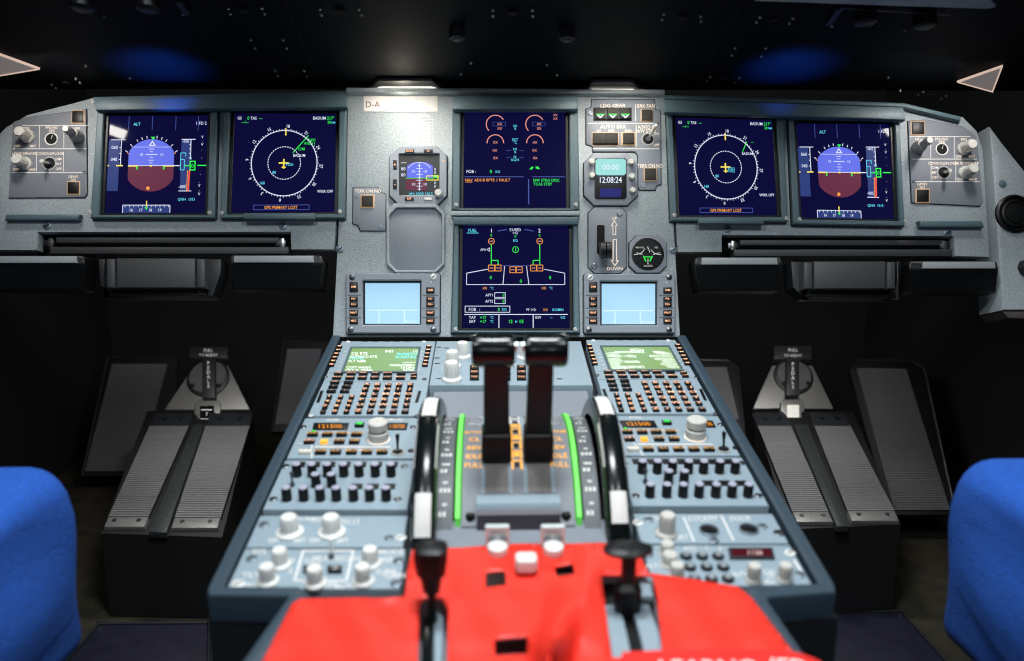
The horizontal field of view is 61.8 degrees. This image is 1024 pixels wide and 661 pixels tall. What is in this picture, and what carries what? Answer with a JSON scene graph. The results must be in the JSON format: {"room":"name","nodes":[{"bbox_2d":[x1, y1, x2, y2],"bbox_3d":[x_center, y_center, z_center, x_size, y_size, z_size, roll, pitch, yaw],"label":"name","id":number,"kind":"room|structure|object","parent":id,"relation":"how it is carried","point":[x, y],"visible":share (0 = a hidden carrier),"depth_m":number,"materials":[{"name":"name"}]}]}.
{"room":"control cabin","nodes":[
{"label":"control cabin","id":0,"kind":"room"},
{"bbox_2d":[0,89,112,477],"bbox_3d":[-1.188,-0.206,0.489,0.050,1.900,4.100,0,12,-1],"label":"wall","id":1,"kind":"structure","parent":0,"point":[55,348],"depth_m":2.22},
{"bbox_2d":[86,89,885,428],"bbox_3d":[-0.063,-0.633,2.497,2.300,1.900,0.050,0,12,-1],"label":"wall","id":2,"kind":"structure","parent":0,"point":[741,329],"depth_m":2.60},
{"bbox_2d":[57,425,972,660],"bbox_3d":[-0.013,0.742,0.720,2.300,0.050,4.100,0,12,-1],"label":"floor","id":3,"kind":"structure","parent":0,"point":[922,567],"depth_m":1.80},
{"bbox_2d":[0,467,80,660],"bbox_3d":[-0.655,0.448,0.641,0.488,0.552,0.506,0,12,-1],"label":"seat","id":4,"kind":"object","parent":3,"relation":"on","point":[39,617],"visible":1,"depth_m":0.77,"materials":[{"name":"blue fabric"}]},
{"bbox_2d":[66,620,210,660],"bbox_3d":[-0.616,0.555,1.448,0.278,0.010,0.229,0,12,-1],"label":"floor mat","id":5,"kind":"object","parent":3,"relation":"on","point":[158,640],"visible":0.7,"depth_m":1.49,"materials":[{"name":"carpet"}]},
{"bbox_2d":[101,347,257,617],"bbox_3d":[-0.671,0.285,1.778,0.237,0.399,0.540,-2,12,-11],"label":"housing","id":6,"kind":"object","parent":3,"relation":"on","point":[189,481],"visible":1,"depth_m":1.65,"materials":[{"name":"metal"}]},
{"bbox_2d":[81,357,177,478],"bbox_3d":[-0.962,0.222,2.221,0.241,0.270,0.232,0,12,-1],"label":"rudder pedal","id":7,"kind":"object","parent":6,"relation":"attached to","point":[130,387],"visible":0.79,"depth_m":2.22,"materials":[{"name":"metal"}]},
{"bbox_2d":[271,341,329,434],"bbox_3d":[-0.556,0.149,2.268,0.132,0.217,0.187,0,12,-1],"label":"rudder pedal","id":8,"kind":"object","parent":6,"relation":"attached to","point":[299,360],"visible":0.64,"depth_m":2.27,"materials":[{"name":"metal"}]},
{"bbox_2d":[208,335,837,660],"bbox_3d":[0.004,0.361,0.999,0.535,0.572,0.735,0,12,-1],"label":"pedestal","id":9,"kind":"object","parent":3,"relation":"on","point":[244,622],"visible":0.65,"depth_m":0.73,"materials":[{"name":"paint"}]},
{"bbox_2d":[228,538,405,597],"bbox_3d":[-0.169,0.211,0.758,0.151,0.043,0.064,0,12,-1],"label":"panel","id":10,"kind":"object","parent":9,"relation":"in","point":[369,572],"visible":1,"depth_m":0.75,"materials":[{"name":"paint"}]},
{"bbox_2d":[328,538,333,558],"bbox_3d":[-0.163,0.196,0.769,0.005,0.018,0.006,0,12,-1],"label":"toggle switch","id":11,"kind":"object","parent":10,"relation":"attached to","point":[330,552],"depth_m":0.77,"materials":[{"name":"metal"}]},
{"bbox_2d":[246,512,408,549],"bbox_3d":[-0.172,0.191,0.814,0.146,0.041,0.057,0,12,-1],"label":"light panel","id":12,"kind":"object","parent":9,"relation":"in","point":[289,530],"visible":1,"depth_m":0.80,"materials":[{"name":"paint"}]},
{"bbox_2d":[263,461,412,520],"bbox_3d":[-0.176,0.163,0.894,0.143,0.044,0.103,0,12,-1],"label":"panel","id":13,"kind":"object","parent":9,"relation":"in","point":[302,488],"visible":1,"depth_m":0.87,"materials":[{"name":"paint"}]},
{"bbox_2d":[290,471,294,486],"bbox_3d":[-0.228,0.153,0.884,0.005,0.016,0.005,11,16,42],"label":"toggle switch","id":14,"kind":"object","parent":13,"relation":"attached to","point":[292,481],"depth_m":0.88,"materials":[{"name":"metal"}]},
{"bbox_2d":[287,417,417,460],"bbox_3d":[-0.179,0.124,0.993,0.143,0.049,0.104,0,12,-1],"label":"panel","id":15,"kind":"object","parent":9,"relation":"in","point":[378,438],"visible":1,"depth_m":0.98,"materials":[{"name":"paint"}]},
{"bbox_2d":[391,434,404,455],"bbox_3d":[-0.128,0.127,0.955,0.016,0.022,0.016,0,12,-1],"label":"toggle switch","id":16,"kind":"object","parent":15,"relation":"attached to","point":[397,449],"depth_m":0.95,"materials":[{"name":"black plastic"}]},
{"bbox_2d":[308,341,435,417],"bbox_3d":[-0.183,0.068,1.164,0.143,0.056,0.260,0,12,-1],"label":"display unit","id":17,"kind":"object","parent":9,"relation":"in","point":[364,379],"visible":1,"depth_m":1.14,"materials":[{"name":"paint"}]},
{"bbox_2d":[410,396,446,551],"bbox_3d":[-0.086,0.229,0.936,0.024,0.315,0.314,0,12,-1],"label":"wheel","id":18,"kind":"object","parent":9,"relation":"attached to","point":[432,412],"visible":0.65,"depth_m":0.81,"materials":[{"name":"black plastic"}]},
{"bbox_2d":[413,539,447,660],"bbox_3d":[-0.063,0.217,0.655,0.027,0.087,0.098,0,12,-1],"label":"lever","id":19,"kind":"object","parent":9,"relation":"on","point":[430,557],"visible":1,"depth_m":0.67,"materials":[{"name":"black plastic"}]},
{"bbox_2d":[0,88,989,337],"bbox_3d":[-0.030,-0.182,1.323,1.546,0.379,0.147,0,12,-1],"label":"panel","id":20,"kind":"object","parent":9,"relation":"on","point":[373,137],"visible":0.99,"depth_m":1.32,"materials":[{"name":"paint"}]},
{"bbox_2d":[9,109,88,198],"bbox_3d":[-0.708,-0.270,1.305,0.119,0.134,0.057,0,12,-1],"label":"control panel","id":21,"kind":"object","parent":20,"relation":"on","point":[49,153],"visible":1,"depth_m":1.31,"materials":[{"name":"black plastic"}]},
{"bbox_2d":[39,156,56,169],"bbox_3d":[-0.707,-0.254,1.299,0.022,0.021,0.026,0,12,-1],"label":"toggle switch","id":22,"kind":"object","parent":21,"relation":"attached to","point":[45,162],"depth_m":1.31,"materials":[{"name":"black plastic"}]},
{"bbox_2d":[0,256,98,292],"bbox_3d":[-0.714,-0.085,1.304,0.153,0.064,0.064,0,12,-1],"label":"footrest","id":23,"kind":"object","parent":20,"relation":"attached to","point":[18,274],"visible":0.94,"depth_m":1.28,"materials":[{"name":"black plastic"}]},
{"bbox_2d":[91,112,219,219],"bbox_3d":[-0.545,-0.254,1.309,0.189,0.166,0.062,0,12,-1],"label":"display","id":24,"kind":"object","parent":20,"relation":"on","point":[148,165],"visible":1,"depth_m":1.31,"materials":[{"name":"glass"}]},
{"bbox_2d":[36,235,291,300],"bbox_3d":[-0.542,-0.096,1.311,0.403,0.106,0.101,0,12,-1],"label":"table","id":25,"kind":"object","parent":20,"relation":"attached to","point":[121,279],"visible":0.95,"depth_m":1.30,"materials":[{"name":"plastic"}]},
{"bbox_2d":[230,255,327,292],"bbox_3d":[-0.355,-0.086,1.313,0.143,0.065,0.064,0,12,-1],"label":"footrest","id":26,"kind":"object","parent":20,"relation":"attached to","point":[249,273],"visible":1,"depth_m":1.29,"materials":[{"name":"black plastic"}]},
{"bbox_2d":[220,110,347,219],"bbox_3d":[-0.350,-0.256,1.314,0.190,0.170,0.064,0,12,-1],"label":"display","id":27,"kind":"object","parent":20,"relation":"on","point":[273,161],"visible":1,"depth_m":1.31,"materials":[{"name":"glass"}]},
{"bbox_2d":[352,187,385,231],"bbox_3d":[-0.219,-0.186,1.314,0.052,0.067,0.024,0,12,-1],"label":"switch plate","id":28,"kind":"object","parent":20,"relation":"on","point":[368,203],"visible":1,"depth_m":1.31,"materials":[{"name":"grey paint"}]},
{"bbox_2d":[346,273,440,334],"bbox_3d":[-0.180,-0.040,1.296,0.144,0.091,0.039,0,12,-1],"label":"display","id":29,"kind":"object","parent":20,"relation":"on","point":[376,303],"visible":1,"depth_m":1.29,"materials":[{"name":"grey paint"}]},
{"bbox_2d":[364,96,437,111],"bbox_3d":[-0.173,-0.353,1.332,0.115,0.025,0.009,0,12,-1],"label":"placard","id":30,"kind":"object","parent":20,"relation":"attached to","point":[371,103],"visible":1,"depth_m":1.33,"materials":[{"name":"white plastic"}]},
{"bbox_2d":[387,203,444,272],"bbox_3d":[-0.147,-0.141,1.308,0.088,0.105,0.040,0,12,-1],"label":"plate","id":31,"kind":"object","parent":20,"relation":"on","point":[415,232],"visible":1,"depth_m":1.31,"materials":[{"name":"paint"}]},
{"bbox_2d":[389,146,447,205],"bbox_3d":[-0.144,-0.237,1.315,0.091,0.091,0.043,0,12,-1],"label":"instrument","id":32,"kind":"object","parent":20,"relation":"on","point":[417,174],"visible":1,"depth_m":1.32,"materials":[{"name":"grey paint"}]},
{"bbox_2d":[0,0,1023,99],"bbox_3d":[-0.031,-0.420,1.198,2.100,0.166,0.372,0,12,-1],"label":"glareshield","id":33,"kind":"object","parent":20,"relation":"attached to","point":[692,45],"visible":1,"depth_m":1.17,"materials":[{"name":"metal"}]},
{"bbox_2d":[0,53,39,75],"bbox_3d":[-0.741,-0.388,1.246,0.088,0.042,0.164,-8,14,-33],"label":"lamp","id":34,"kind":"object","parent":33,"relation":"attached to","point":[9,65],"visible":1,"depth_m":1.24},
{"bbox_2d":[368,78,444,87],"bbox_3d":[-0.165,-0.379,1.317,0.120,0.018,0.041,0,12,-1],"label":"lamp","id":35,"kind":"object","parent":33,"relation":"attached to","point":[379,82],"visible":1,"depth_m":1.31,"materials":[{"name":"paint"}]},
{"bbox_2d":[378,87,433,87],"bbox_3d":[-0.164,-0.375,1.325,0.098,0.006,0.010,0,12,-1],"label":"diffuser","id":36,"kind":"object","parent":35,"relation":"attached to","point":[378,87],"depth_m":1.32,"materials":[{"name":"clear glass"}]},
{"bbox_2d":[585,79,642,88],"bbox_3d":[0.162,-0.380,1.331,0.095,0.019,0.043,0,12,-1],"label":"lamp","id":37,"kind":"object","parent":33,"relation":"attached to","point":[594,83],"visible":0.82,"depth_m":1.32,"materials":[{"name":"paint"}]},
{"bbox_2d":[957,65,1002,92],"bbox_3d":[0.722,-0.389,1.327,0.057,0.033,0.119,5,13,24],"label":"lamp","id":38,"kind":"object","parent":33,"relation":"attached to","point":[986,80],"visible":1,"depth_m":1.32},
{"bbox_2d":[451,225,579,333],"bbox_3d":[0.005,-0.081,1.304,0.197,0.170,0.063,0,12,-1],"label":"display","id":39,"kind":"object","parent":20,"relation":"on","point":[513,279],"visible":1,"depth_m":1.30,"materials":[{"name":"glass"}]},
{"bbox_2d":[452,111,579,210],"bbox_3d":[0.005,-0.266,1.323,0.198,0.160,0.061,0,12,-1],"label":"display","id":40,"kind":"object","parent":20,"relation":"on","point":[502,161],"visible":1,"depth_m":1.32,"materials":[{"name":"glass"}]},
{"bbox_2d":[587,206,626,273],"bbox_3d":[0.147,-0.137,1.305,0.063,0.101,0.060,0,12,-1],"label":"lever","id":41,"kind":"object","parent":20,"relation":"attached to","point":[606,226],"visible":1,"depth_m":1.31,"materials":[{"name":"grey paint"}]},
{"bbox_2d":[583,153,637,206],"bbox_3d":[0.153,-0.233,1.325,0.087,0.082,0.034,0,12,-1],"label":"clock","id":42,"kind":"object","parent":20,"relation":"on","point":[609,179],"visible":1,"depth_m":1.32,"materials":[{"name":"grey paint"}]},
{"bbox_2d":[585,99,661,190],"bbox_3d":[0.174,-0.290,1.334,0.120,0.140,0.047,0,12,-1],"label":"panel","id":43,"kind":"object","parent":20,"relation":"on","point":[611,125],"visible":1,"depth_m":1.33,"materials":[{"name":"grey paint"}]},
{"bbox_2d":[595,108,605,118],"bbox_3d":[0.138,-0.338,1.334,0.017,0.017,0.009,0,12,-1],"label":"light","id":44,"kind":"object","parent":43,"relation":"on","point":[600,113],"depth_m":1.33,"materials":[{"name":"green plastic"}]},
{"bbox_2d":[607,108,617,118],"bbox_3d":[0.157,-0.339,1.334,0.017,0.017,0.009,0,12,-1],"label":"light","id":45,"kind":"object","parent":43,"relation":"on","point":[612,113],"depth_m":1.33,"materials":[{"name":"green plastic"}]},
{"bbox_2d":[620,108,630,118],"bbox_3d":[0.177,-0.339,1.335,0.017,0.017,0.009,0,12,-1],"label":"light","id":46,"kind":"object","parent":43,"relation":"on","point":[625,113],"depth_m":1.33,"materials":[{"name":"green plastic"}]},
{"bbox_2d":[641,123,657,145],"bbox_3d":[0.213,-0.303,1.325,0.022,0.034,0.022,0,12,-1],"label":"toggle switch","id":47,"kind":"object","parent":43,"relation":"attached to","point":[649,131],"depth_m":1.33,"materials":[{"name":"silver metal"}]},
{"bbox_2d":[583,274,674,334],"bbox_3d":[0.179,-0.040,1.304,0.144,0.091,0.039,0,12,-1],"label":"display","id":48,"kind":"object","parent":20,"relation":"on","point":[613,304],"visible":1,"depth_m":1.30,"materials":[{"name":"grey paint"}]},
{"bbox_2d":[628,236,666,273],"bbox_3d":[0.209,-0.116,1.315,0.060,0.058,0.024,0,12,-1],"label":"pressure gauge","id":49,"kind":"object","parent":20,"relation":"on","point":[646,254],"visible":1,"depth_m":1.31,"materials":[{"name":"grey paint"}]},
{"bbox_2d":[665,115,787,223],"bbox_3d":[0.333,-0.254,1.330,0.185,0.171,0.064,0,12,-1],"label":"display","id":50,"kind":"object","parent":20,"relation":"on","point":[718,167],"visible":1,"depth_m":1.33,"materials":[{"name":"glass"}]},
{"bbox_2d":[688,257,781,293],"bbox_3d":[0.345,-0.085,1.329,0.139,0.064,0.064,0,12,-1],"label":"footrest","id":51,"kind":"object","parent":20,"relation":"attached to","point":[708,275],"visible":1,"depth_m":1.31,"materials":[{"name":"black plastic"}]},
{"bbox_2d":[720,237,955,301],"bbox_3d":[0.524,-0.095,1.335,0.381,0.105,0.101,0,12,-1],"label":"table","id":52,"kind":"object","parent":20,"relation":"attached to","point":[815,281],"visible":0.98,"depth_m":1.32,"materials":[{"name":"plastic"}]},
{"bbox_2d":[786,119,903,227],"bbox_3d":[0.520,-0.246,1.333,0.177,0.169,0.063,0,12,-1],"label":"display","id":53,"kind":"object","parent":20,"relation":"on","point":[841,173],"visible":1,"depth_m":1.33,"materials":[{"name":"glass"}]},
{"bbox_2d":[907,119,982,206],"bbox_3d":[0.680,-0.262,1.337,0.114,0.134,0.057,0,12,-1],"label":"control panel","id":54,"kind":"object","parent":20,"relation":"on","point":[944,168],"visible":1,"depth_m":1.34,"materials":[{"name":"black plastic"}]},
{"bbox_2d":[937,166,951,178],"bbox_3d":[0.676,-0.245,1.330,0.022,0.021,0.026,0,12,-1],"label":"toggle switch","id":55,"kind":"object","parent":54,"relation":"attached to","point":[943,172],"depth_m":1.34,"materials":[{"name":"black plastic"}]},
{"bbox_2d":[899,261,997,295],"bbox_3d":[0.678,-0.081,1.336,0.148,0.061,0.064,0,12,-1],"label":"footrest","id":56,"kind":"object","parent":20,"relation":"attached to","point":[917,278],"visible":0.91,"depth_m":1.31,"materials":[{"name":"black plastic"}]},
{"bbox_2d":[976,127,1023,323],"bbox_3d":[0.803,-0.166,1.367,0.102,0.312,0.152,0,12,-1],"label":"console","id":57,"kind":"object","parent":20,"relation":"attached to","point":[1003,176],"visible":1,"depth_m":1.33,"materials":[{"name":"paint"}]},
{"bbox_2d":[995,195,1023,232],"bbox_3d":[0.783,-0.182,1.332,0.060,0.058,0.024,0,12,-1],"label":"air vent","id":58,"kind":"object","parent":57,"relation":"attached to","point":[1009,209],"depth_m":1.33,"materials":[{"name":"black plastic"}]},
{"bbox_2d":[429,341,592,396],"bbox_3d":[-0.003,0.045,1.209,0.217,0.056,0.166,0,12,-1],"label":"panel","id":59,"kind":"object","parent":9,"relation":"in","point":[453,370],"visible":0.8,"depth_m":1.17,"materials":[{"name":"paint"}]},
{"bbox_2d":[409,391,620,577],"bbox_3d":[0.003,0.141,0.944,0.200,0.091,0.377,0,12,-1],"label":"throttle quadrant","id":60,"kind":"object","parent":9,"relation":"on","point":[475,493],"visible":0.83,"depth_m":0.84,"materials":[{"name":"grey paint"}]},
{"bbox_2d":[471,333,516,461],"bbox_3d":[-0.017,0.066,0.832,0.043,0.139,0.076,0,12,-1],"label":"lever","id":61,"kind":"object","parent":60,"relation":"on","point":[495,353],"visible":1,"depth_m":0.82,"materials":[{"name":"black plastic"}]},
{"bbox_2d":[522,333,568,461],"bbox_3d":[0.030,0.066,0.834,0.043,0.139,0.076,0,12,-1],"label":"lever","id":62,"kind":"object","parent":60,"relation":"on","point":[543,352],"visible":1,"depth_m":0.82,"materials":[{"name":"black plastic"}]},
{"bbox_2d":[263,543,792,660],"bbox_3d":[0.013,0.218,0.675,0.409,0.050,0.200,0,12,-1],"label":"cover","id":63,"kind":"object","parent":9,"relation":"on","point":[562,618],"depth_m":0.68,"materials":[{"name":"red fabric"}]},
{"bbox_2d":[485,524,509,557],"bbox_3d":[-0.013,0.186,0.757,0.022,0.023,0.024,0,12,-1],"label":"switch","id":64,"kind":"object","parent":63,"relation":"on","point":[496,535],"visible":1,"depth_m":0.76,"materials":[{"name":"white plastic"}]},
{"bbox_2d":[540,524,564,557],"bbox_3d":[0.037,0.186,0.757,0.022,0.023,0.024,0,12,-1],"label":"switch","id":65,"kind":"object","parent":63,"relation":"on","point":[552,540],"visible":1,"depth_m":0.76,"materials":[{"name":"white plastic"}]},
{"bbox_2d":[622,649,817,660],"bbox_3d":[0.151,0.243,0.615,0.146,0.009,0.041,1,12,4],"label":"tag","id":66,"kind":"object","parent":63,"relation":"on","point":[686,654],"visible":1,"depth_m":0.62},
{"bbox_2d":[581,395,632,542],"bbox_3d":[0.097,0.228,0.941,0.024,0.315,0.314,0,12,-1],"label":"wheel","id":67,"kind":"object","parent":9,"relation":"attached to","point":[599,412],"visible":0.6,"depth_m":0.83,"materials":[{"name":"black plastic"}]},
{"bbox_2d":[603,540,661,656],"bbox_3d":[0.096,0.215,0.678,0.046,0.079,0.130,1,12,3],"label":"lever","id":68,"kind":"object","parent":9,"relation":"on","point":[629,602],"visible":0.98,"depth_m":0.69,"materials":[{"name":"black plastic"}]},
{"bbox_2d":[586,339,717,415],"bbox_3d":[0.182,0.066,1.172,0.140,0.056,0.260,0,12,-1],"label":"display unit","id":69,"kind":"object","parent":9,"relation":"in","point":[639,377],"visible":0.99,"depth_m":1.15,"materials":[{"name":"paint"}]},
{"bbox_2d":[618,415,739,457],"bbox_3d":[0.186,0.122,1.002,0.140,0.049,0.104,0,12,-1],"label":"panel","id":70,"kind":"object","parent":9,"relation":"in","point":[693,436],"visible":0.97,"depth_m":0.98,"materials":[{"name":"paint"}]},
{"bbox_2d":[717,431,730,452],"bbox_3d":[0.239,0.125,0.964,0.016,0.022,0.016,0,12,-1],"label":"toggle switch","id":71,"kind":"object","parent":70,"relation":"attached to","point":[723,446],"depth_m":0.96,"materials":[{"name":"black plastic"}]},
{"bbox_2d":[626,458,768,521],"bbox_3d":[0.188,0.162,0.903,0.138,0.044,0.103,0,12,-1],"label":"panel","id":72,"kind":"object","parent":9,"relation":"in","point":[656,485],"visible":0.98,"depth_m":0.88,"materials":[{"name":"paint"}]},
{"bbox_2d":[643,468,647,483],"bbox_3d":[0.139,0.151,0.893,0.005,0.016,0.005,11,16,42],"label":"toggle switch","id":73,"kind":"object","parent":72,"relation":"attached to","point":[645,478],"depth_m":0.89,"materials":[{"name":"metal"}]},
{"bbox_2d":[632,511,788,545],"bbox_3d":[0.187,0.189,0.820,0.141,0.043,0.055,0,12,-1],"label":"panel","id":74,"kind":"object","parent":9,"relation":"in","point":[681,529],"visible":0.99,"depth_m":0.81,"materials":[{"name":"paint"}]},
{"bbox_2d":[642,539,810,596],"bbox_3d":[0.189,0.213,0.766,0.141,0.038,0.065,0,12,-1],"label":"panel","id":75,"kind":"object","parent":9,"relation":"in","point":[743,567],"visible":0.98,"depth_m":0.76,"materials":[{"name":"paint"}]},
{"bbox_2d":[752,346,900,613],"bbox_3d":[0.629,0.283,1.772,0.227,0.406,0.507,1,12,6],"label":"housing","id":76,"kind":"object","parent":3,"relation":"on","point":[821,464],"visible":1,"depth_m":1.66,"materials":[{"name":"metal"}]},
{"bbox_2d":[699,359,745,436],"bbox_3d":[0.465,0.172,1.977,0.140,0.190,0.164,0,12,-1],"label":"rudder pedal","id":77,"kind":"object","parent":76,"relation":"attached to","point":[724,374],"visible":0.43,"depth_m":1.99,"materials":[{"name":"metal"}]},
{"bbox_2d":[848,359,953,517],"bbox_3d":[0.890,0.240,1.950,0.180,0.303,0.259,0,12,-1],"label":"rudder pedal","id":78,"kind":"object","parent":76,"relation":"attached to","point":[893,398],"visible":0.96,"depth_m":1.94,"materials":[{"name":"metal"}]},
{"bbox_2d":[835,608,947,660],"bbox_3d":[0.616,0.551,1.467,0.237,0.010,0.266,0,12,-1],"label":"floor mat","id":79,"kind":"object","parent":3,"relation":"on","point":[887,635],"visible":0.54,"depth_m":1.50,"materials":[{"name":"carpet"}]},
{"bbox_2d":[944,458,1023,660],"bbox_3d":[0.678,0.441,0.673,0.488,0.552,0.506,0,12,-1],"label":"seat","id":80,"kind":"object","parent":3,"relation":"on","point":[984,615],"visible":1,"depth_m":0.80,"materials":[{"name":"blue fabric"}]},
{"bbox_2d":[857,90,1023,494],"bbox_3d":[1.161,-0.218,0.545,0.050,1.900,4.100,0,12,-1],"label":"wall","id":81,"kind":"structure","parent":0,"point":[974,367],"depth_m":2.08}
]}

